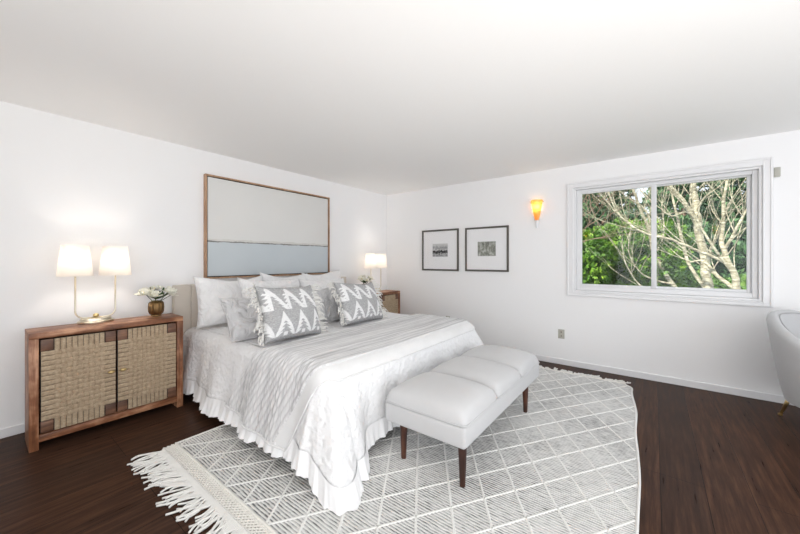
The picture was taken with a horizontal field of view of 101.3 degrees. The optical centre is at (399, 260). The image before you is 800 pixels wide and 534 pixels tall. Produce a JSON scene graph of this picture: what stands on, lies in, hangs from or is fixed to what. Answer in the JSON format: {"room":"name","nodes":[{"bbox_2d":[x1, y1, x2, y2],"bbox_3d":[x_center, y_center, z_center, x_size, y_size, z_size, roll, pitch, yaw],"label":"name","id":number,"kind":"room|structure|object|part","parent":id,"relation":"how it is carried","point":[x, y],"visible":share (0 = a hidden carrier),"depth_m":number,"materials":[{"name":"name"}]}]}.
{"room":"bedroom","nodes":[
{"label":"bedroom","id":0,"kind":"room"},
{"bbox_2d":[0,101,386,428],"bbox_3d":[-2.191,0.064,3.336,0.160,2.413,6.520,0,0,38],"label":"wall","id":1,"kind":"structure","parent":0,"point":[64,180],"depth_m":2.77,"materials":[{"name":"white paint"}]},
{"bbox_2d":[0,423,24,438],"bbox_3d":[-2.127,1.236,3.278,0.012,0.068,6.188,0,0,38],"label":"baseboard","id":2,"kind":"structure","parent":1,"relation":"attached to","point":[17,429],"depth_m":2.38,"materials":[{"name":"white paint"}]},
{"bbox_2d":[203,173,329,278],"bbox_3d":[-1.518,-0.355,4.034,0.050,1.085,1.635,0,0,38],"label":"painting","id":3,"kind":"object","parent":1,"relation":"attached to","point":[249,228],"visible":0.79,"depth_m":3.86,"materials":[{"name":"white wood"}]},
{"bbox_2d":[0,0,799,194],"bbox_3d":[0.403,-1.218,1.329,6.720,0.150,6.520,0,0,38],"label":"ceiling","id":4,"kind":"structure","parent":0,"point":[385,97],"depth_m":2.06,"materials":[{"name":"white paint"}]},
{"bbox_2d":[0,360,799,533],"bbox_3d":[0.403,1.330,1.329,6.720,0.120,6.520,0,0,38],"label":"floor","id":5,"kind":"structure","parent":0,"point":[711,462],"depth_m":2.01,"materials":[{"name":"brown wood"}]},
{"bbox_2d":[25,313,182,452],"bbox_3d":[-2.272,0.877,2.595,0.318,0.785,0.897,0,0,38],"label":"nightstand","id":6,"kind":"object","parent":5,"relation":"on","point":[78,377],"visible":1,"depth_m":2.44,"materials":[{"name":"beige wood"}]},
{"bbox_3d":[-2.546,0.897,2.268,0.285,0.746,0.045,0,0,38],"label":"panel","id":7,"kind":"part","parent":6,"relation":"part of","materials":[{"name":"red wood"}]},
{"bbox_3d":[-2.309,0.850,2.370,0.016,0.629,0.390,0,0,38],"label":"door","id":8,"kind":"part","parent":6,"relation":"part of","materials":[{"name":"beige wicker"}]},
{"bbox_3d":[-2.297,0.850,2.361,0.014,0.629,0.386,0,0,38],"label":"woven panel","id":9,"kind":"part","parent":6,"relation":"part of","materials":[{"name":"beige wicker"}]},
{"bbox_2d":[55,245,131,323],"bbox_3d":[-2.407,0.184,2.599,0.208,0.600,0.444,0,0,38],"label":"table lamp","id":10,"kind":"object","parent":6,"relation":"on","point":[73,260],"visible":1,"depth_m":2.53,"materials":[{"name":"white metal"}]},
{"bbox_3d":[-2.479,0.001,2.506,0.208,0.232,0.208,0,0,38],"label":"lamp shade","id":11,"kind":"part","parent":10,"relation":"part of","materials":[{"name":"fabric"}]},
{"bbox_3d":[-2.449,0.283,2.545,0.011,0.338,0.112,0,0,38],"label":"stem","id":12,"kind":"part","parent":10,"relation":"part of","materials":[{"name":"gold metal"}]},
{"bbox_3d":[-2.366,0.283,2.652,0.011,0.338,0.112,0,0,38],"label":"stem","id":13,"kind":"part","parent":10,"relation":"part of","materials":[{"name":"gold metal"}]},
{"bbox_3d":[-2.335,0.001,2.692,0.208,0.232,0.208,0,0,38],"label":"lamp shade","id":14,"kind":"part","parent":10,"relation":"part of","materials":[{"name":"fabric"}]},
{"bbox_3d":[-2.389,0.848,2.686,0.014,0.648,0.805,0,0,38],"label":"panel","id":15,"kind":"part","parent":6,"relation":"part of","materials":[{"name":"beige wicker"}]},
{"bbox_3d":[-2.281,1.195,2.602,0.275,0.046,0.806,0,0,38],"label":"rail","id":16,"kind":"part","parent":6,"relation":"part of","materials":[{"name":"red wood"}]},
{"bbox_3d":[-2.064,0.850,2.687,0.016,0.629,0.390,0,0,38],"label":"door","id":17,"kind":"part","parent":6,"relation":"part of","materials":[{"name":"beige wicker"}]},
{"bbox_3d":[-2.052,0.850,2.678,0.014,0.629,0.386,0,0,38],"label":"woven panel","id":18,"kind":"part","parent":6,"relation":"part of","materials":[{"name":"beige wicker"}]},
{"bbox_2d":[148,300,163,316],"bbox_3d":[-2.133,0.416,2.871,0.119,0.136,0.119,0,0,38],"label":"flower vase","id":19,"kind":"object","parent":6,"relation":"on","point":[155,308],"visible":0.98,"depth_m":2.83,"materials":[{"name":"gold metal"}]},
{"bbox_2d":[133,285,178,300],"bbox_3d":[-2.116,0.331,2.871,0.236,0.242,0.340,0,0,38],"label":"bunch","id":20,"kind":"object","parent":19,"relation":"in","point":[169,290],"visible":0.99,"depth_m":2.84,"materials":[{"name":"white plant"}]},
{"bbox_3d":[-2.025,0.897,2.942,0.285,0.746,0.045,0,0,38],"label":"panel","id":21,"kind":"part","parent":6,"relation":"part of","materials":[{"name":"red wood"}]},
{"bbox_2d":[172,277,345,334],"bbox_3d":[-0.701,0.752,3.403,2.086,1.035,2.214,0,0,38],"label":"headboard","id":22,"kind":"object","parent":5,"relation":"on","point":[185,305],"visible":0.05,"depth_m":3.20,"materials":[{"name":"beige fabric"}]},
{"bbox_2d":[183,312,483,515],"bbox_3d":[-0.532,0.947,3.247,2.451,0.614,2.392,0,0,38],"label":"duvet","id":23,"kind":"object","parent":22,"relation":"on","point":[327,447],"visible":0.38,"depth_m":2.18,"materials":[{"name":"white fabric"}]},
{"bbox_2d":[193,275,261,327],"bbox_3d":[-1.698,0.392,3.342,0.237,0.491,0.695,0,0,41],"label":"pillow","id":24,"kind":"object","parent":23,"relation":"on","point":[210,311],"visible":0.47,"depth_m":3.14,"materials":[{"name":"white fabric"}]},
{"bbox_2d":[218,298,260,341],"bbox_3d":[-1.229,0.481,2.845,0.282,0.356,0.571,0,0,37],"label":"pillow","id":25,"kind":"object","parent":23,"relation":"on","point":[241,320],"visible":0.48,"depth_m":2.67,"materials":[{"name":"grey fabric"}]},
{"bbox_2d":[237,277,298,297],"bbox_3d":[-1.333,0.408,3.450,0.249,0.491,0.712,0,0,42],"label":"pillow","id":26,"kind":"object","parent":23,"relation":"on","point":[243,283],"visible":0.22,"depth_m":3.37,"materials":[{"name":"white fabric"}]},
{"bbox_2d":[259,272,306,286],"bbox_3d":[-1.348,0.385,3.907,0.195,0.515,0.661,0,0,40],"label":"pillow","id":27,"kind":"object","parent":23,"relation":"on","point":[265,277],"visible":0.15,"depth_m":3.85,"materials":[{"name":"white fabric"}]},
{"bbox_2d":[242,283,327,344],"bbox_3d":[-0.909,0.433,2.722,0.268,0.531,0.778,0,0,30],"label":"patterned pillow","id":28,"kind":"object","parent":23,"relation":"on","point":[283,313],"visible":1,"depth_m":2.59,"materials":[{"name":"white fabric"}]},
{"bbox_2d":[285,287,339,321],"bbox_3d":[-0.846,0.448,3.332,0.223,0.390,0.631,0,0,35],"label":"pillow","id":29,"kind":"object","parent":23,"relation":"on","point":[330,309],"visible":0.32,"depth_m":3.38,"materials":[{"name":"grey fabric"}]},
{"bbox_2d":[301,269,340,279],"bbox_3d":[-0.991,0.381,4.367,0.209,0.519,0.655,0,0,35],"label":"pillow","id":30,"kind":"object","parent":23,"relation":"on","point":[334,275],"visible":0.27,"depth_m":4.39,"materials":[{"name":"white fabric"}]},
{"bbox_2d":[299,278,343,289],"bbox_3d":[-0.896,0.426,4.008,0.234,0.430,0.688,0,0,40],"label":"pillow","id":31,"kind":"object","parent":23,"relation":"on","point":[322,283],"visible":0.19,"depth_m":3.93,"materials":[{"name":"white fabric"}]},
{"bbox_2d":[224,313,474,451],"bbox_3d":[-0.233,0.888,2.965,1.036,0.541,2.254,0,0,38],"label":"throw blanket","id":32,"kind":"object","parent":23,"relation":"on","point":[275,389],"visible":0.95,"depth_m":2.23,"materials":[{"name":"white fabric"}]},
{"bbox_2d":[326,281,387,325],"bbox_3d":[-0.430,0.429,3.454,0.284,0.446,0.798,0,0,31],"label":"patterned pillow","id":33,"kind":"object","parent":23,"relation":"on","point":[356,303],"visible":1,"depth_m":3.31,"materials":[{"name":"white fabric"}]},
{"bbox_2d":[127,365,640,533],"bbox_3d":[0.383,1.260,2.701,2.596,0.018,3.636,0,0,38],"label":"rug","id":34,"kind":"object","parent":5,"relation":"on","point":[570,463],"visible":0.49,"depth_m":1.90,"materials":[{"name":"white fabric"}]},
{"bbox_2d":[385,345,539,487],"bbox_3d":[0.579,1.021,2.553,0.594,0.473,1.482,0,0,38],"label":"bench","id":35,"kind":"object","parent":34,"relation":"on","point":[453,403],"visible":1,"depth_m":2.09,"materials":[{"name":"grey fabric"}]},
{"bbox_3d":[0.024,1.151,2.097,0.049,0.213,0.049,0,0,38],"label":"leg","id":36,"kind":"part","parent":35,"relation":"part of","materials":[{"name":"brown wood"}]},
{"bbox_2d":[387,372,496,425],"bbox_3d":[0.277,0.851,2.162,0.588,0.132,0.491,0,0,38],"label":"cushion","id":37,"kind":"object","parent":35,"relation":"on","point":[441,398],"depth_m":2.01,"materials":[{"name":"grey fabric"}]},
{"bbox_3d":[0.349,1.151,1.835,0.049,0.213,0.049,0,0,38],"label":"leg","id":38,"kind":"part","parent":35,"relation":"part of","materials":[{"name":"brown wood"}]},
{"bbox_2d":[430,356,520,396],"bbox_3d":[0.579,0.851,2.553,0.588,0.132,0.491,0,0,38],"label":"cushion","id":39,"kind":"object","parent":35,"relation":"on","point":[501,378],"depth_m":2.42,"materials":[{"name":"grey fabric"}]},
{"bbox_2d":[461,345,538,375],"bbox_3d":[0.880,0.851,2.943,0.588,0.133,0.491,0,0,38],"label":"cushion","id":40,"kind":"object","parent":35,"relation":"on","point":[525,362],"depth_m":2.81,"materials":[{"name":"grey fabric"}]},
{"bbox_3d":[1.043,1.151,2.731,0.049,0.213,0.049,0,0,38],"label":"leg","id":41,"kind":"part","parent":35,"relation":"part of","materials":[{"name":"brown wood"}]},
{"bbox_2d":[376,290,399,313],"bbox_3d":[-0.371,0.877,5.053,0.318,0.785,0.895,0,0,38],"label":"base cabinet","id":42,"kind":"object","parent":5,"relation":"on","point":[390,301],"visible":0.2,"depth_m":5.17,"materials":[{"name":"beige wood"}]},
{"bbox_2d":[364,253,386,291],"bbox_3d":[-0.382,0.184,5.217,0.208,0.600,0.444,0,0,38],"label":"table lamp","id":43,"kind":"object","parent":42,"relation":"on","point":[372,260],"visible":0.79,"depth_m":5.10,"materials":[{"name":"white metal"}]},
{"bbox_3d":[-0.454,0.001,5.124,0.208,0.232,0.208,0,0,38],"label":"lamp shade","id":44,"kind":"part","parent":43,"relation":"part of","materials":[{"name":"fabric"}]},
{"bbox_3d":[-0.310,0.001,5.310,0.208,0.232,0.208,0,0,38],"label":"lamp shade","id":45,"kind":"part","parent":43,"relation":"part of","materials":[{"name":"fabric"}]},
{"bbox_3d":[-0.151,0.850,5.136,0.014,0.629,0.386,0,0,38],"label":"woven panel","id":46,"kind":"part","parent":42,"relation":"part of","materials":[{"name":"beige wicker"}]},
{"bbox_3d":[-0.124,0.897,5.400,0.285,0.746,0.045,0,0,38],"label":"panel","id":47,"kind":"part","parent":42,"relation":"part of","materials":[{"name":"beige wicker"}]},
{"bbox_3d":[-0.535,0.417,4.962,0.119,0.136,0.119,0,0,38],"label":"flower vase","id":48,"kind":"object","parent":42,"relation":"on","visible":0},
{"bbox_2d":[357,275,374,283],"bbox_3d":[-0.517,0.331,4.963,0.236,0.242,0.335,0,0,38],"label":"bunch","id":49,"kind":"object","parent":48,"relation":"in","point":[362,278],"visible":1,"depth_m":4.92,"materials":[{"name":"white plant"}]},
{"bbox_2d":[766,310,799,415],"bbox_3d":[3.198,0.835,2.329,0.860,0.870,0.787,0,0,-17],"label":"armchair","id":50,"kind":"object","parent":5,"relation":"on","point":[783,326],"visible":1,"depth_m":2.43,"materials":[{"name":"grey fabric"}]},
{"bbox_3d":[3.134,1.165,2.662,0.034,0.208,0.094,0,0,-17],"label":"leg","id":51,"kind":"part","parent":50,"relation":"part of","materials":[{"name":"brown wood"}]},
{"bbox_2d":[387,130,799,395],"bbox_3d":[2.349,0.064,3.844,6.400,2.413,0.160,0,0,38],"label":"wall","id":52,"kind":"structure","parent":0,"point":[524,307],"depth_m":3.93,"materials":[{"name":"white paint"}]},
{"bbox_2d":[422,228,458,270],"bbox_3d":[0.614,-0.165,5.070,0.648,0.635,0.024,0,0,38],"label":"framed print","id":53,"kind":"object","parent":52,"relation":"attached to","point":[440,248],"visible":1,"depth_m":5.06,"materials":[{"name":"white paper"}]},
{"bbox_2d":[465,225,508,271],"bbox_3d":[1.209,-0.164,4.609,0.639,0.628,0.024,0,0,38],"label":"framed print","id":54,"kind":"object","parent":52,"relation":"attached to","point":[486,248],"visible":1,"depth_m":4.60,"materials":[{"name":"white paper"}]},
{"bbox_2d":[531,199,543,227],"bbox_3d":[1.728,-0.595,4.166,0.168,0.350,0.093,0,0,38],"label":"wall sconce","id":55,"kind":"object","parent":52,"relation":"attached to","point":[536,204],"visible":1,"depth_m":4.16,"materials":[{"name":"yellow glass"}]},
{"bbox_3d":[1.724,-0.640,4.162,0.150,0.260,0.082,0,0,38],"label":"lamp shade","id":56,"kind":"part","parent":55,"relation":"part of","materials":[{"name":"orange glass"}]},
{"bbox_2d":[558,329,564,338],"bbox_3d":[1.978,0.897,4.025,0.072,0.112,0.008,0,0,38],"label":"wall outlet","id":57,"kind":"object","parent":52,"relation":"attached to","point":[561,333],"visible":1,"depth_m":4.02,"materials":[{"name":"grey plastic"}]},
{"bbox_2d":[534,354,793,405],"bbox_3d":[2.296,1.236,3.776,6.400,0.068,0.012,0,0,38],"label":"baseboard","id":58,"kind":"structure","parent":52,"relation":"attached to","point":[682,382],"depth_m":3.38,"materials":[{"name":"white paint"}]},
{"bbox_2d":[567,157,773,306],"bbox_3d":[2.736,-0.259,3.524,1.684,1.353,0.174,0,0,38],"label":"window","id":59,"kind":"structure","parent":52,"relation":"in","point":[753,292],"depth_m":3.26,"materials":[{"name":"white paint"}]},
{"bbox_3d":[2.463,-0.262,3.744,0.733,1.127,0.030,0,0,38],"label":"sash","id":60,"kind":"part","parent":59,"relation":"part of","materials":[{"name":"white plastic"}]},
{"bbox_3d":[3.035,-0.262,3.345,0.746,1.127,0.030,0,0,38],"label":"sash","id":61,"kind":"part","parent":59,"relation":"part of","materials":[{"name":"white plastic"}]},
{"bbox_2d":[774,167,780,176],"bbox_3d":[3.372,-0.793,2.936,0.042,0.086,0.026,0,0,38],"label":"wall sensor","id":62,"kind":"object","parent":52,"relation":"attached to","point":[777,170],"visible":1,"depth_m":2.92,"materials":[{"name":"grey plastic"}]},
{"label":"outside","id":63,"kind":"structure","parent":0,"visible":0},
{"bbox_3d":[20.192,4.370,28.058,95.000,0.200,59.700,0,0,38],"label":"ground","id":64,"kind":"structure","parent":63,"visible":0},
{"bbox_2d":[582,189,640,233],"bbox_3d":[10.346,-0.686,16.529,6.844,9.918,6.362,0,0,-29],"label":"conifer","id":65,"kind":"object","parent":64,"relation":"on","point":[599,214],"visible":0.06,"depth_m":15.66,"materials":[{"name":"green plant"}]},
{"bbox_2d":[582,189,650,241],"bbox_3d":[3.928,0.481,6.585,1.946,7.580,1.434,0,0,35],"label":"bare tree","id":66,"kind":"object","parent":64,"relation":"on","point":[602,205],"visible":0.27,"depth_m":6.73,"materials":[{"name":"brown plant"}]},
{"bbox_2d":[582,185,676,286],"bbox_3d":[4.789,0.125,6.609,2.440,8.293,1.398,0,0,20],"label":"bare tree","id":67,"kind":"object","parent":64,"relation":"on","point":[640,207],"visible":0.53,"depth_m":6.49,"materials":[{"name":"grey plant"}]},
{"bbox_2d":[582,216,697,286],"bbox_3d":[5.066,1.563,7.888,3.380,5.418,2.834,0,0,43],"label":"evergreen shrub","id":68,"kind":"object","parent":64,"relation":"on","point":[594,269],"visible":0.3,"depth_m":7.04,"materials":[{"name":"green plant"}]},
{"bbox_2d":[582,179,745,288],"bbox_3d":[4.476,0.679,5.354,1.664,7.195,2.995,0,0,-42],"label":"bare tree","id":69,"kind":"object","parent":64,"relation":"on","point":[724,258],"visible":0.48,"depth_m":5.05,"materials":[{"name":"grey plant"}]},
{"bbox_2d":[606,178,745,287],"bbox_3d":[5.234,0.550,5.580,3.046,7.459,2.047,0,0,38],"label":"bare tree","id":70,"kind":"object","parent":64,"relation":"on","point":[706,282],"visible":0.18,"depth_m":5.61,"materials":[{"name":"grey plant"}]},
{"bbox_2d":[623,180,745,281],"bbox_3d":[9.707,-0.218,11.294,5.885,8.982,5.549,0,0,38],"label":"conifer","id":71,"kind":"object","parent":64,"relation":"on","point":[740,249],"visible":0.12,"depth_m":10.24,"materials":[{"name":"green plant"}]},
{"bbox_2d":[663,270,745,289],"bbox_3d":[7.606,2.223,7.111,3.905,4.097,2.638,0,0,38],"label":"shrub","id":72,"kind":"object","parent":64,"relation":"on","point":[691,282],"visible":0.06,"depth_m":7.26,"materials":[{"name":"green plant"}]},
{"bbox_2d":[690,177,745,273],"bbox_3d":[14.492,-0.706,13.351,6.484,9.956,6.428,0,0,9],"label":"conifer","id":73,"kind":"object","parent":64,"relation":"on","point":[736,185],"visible":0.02,"depth_m":13.16,"materials":[{"name":"green plant"}]}
]}

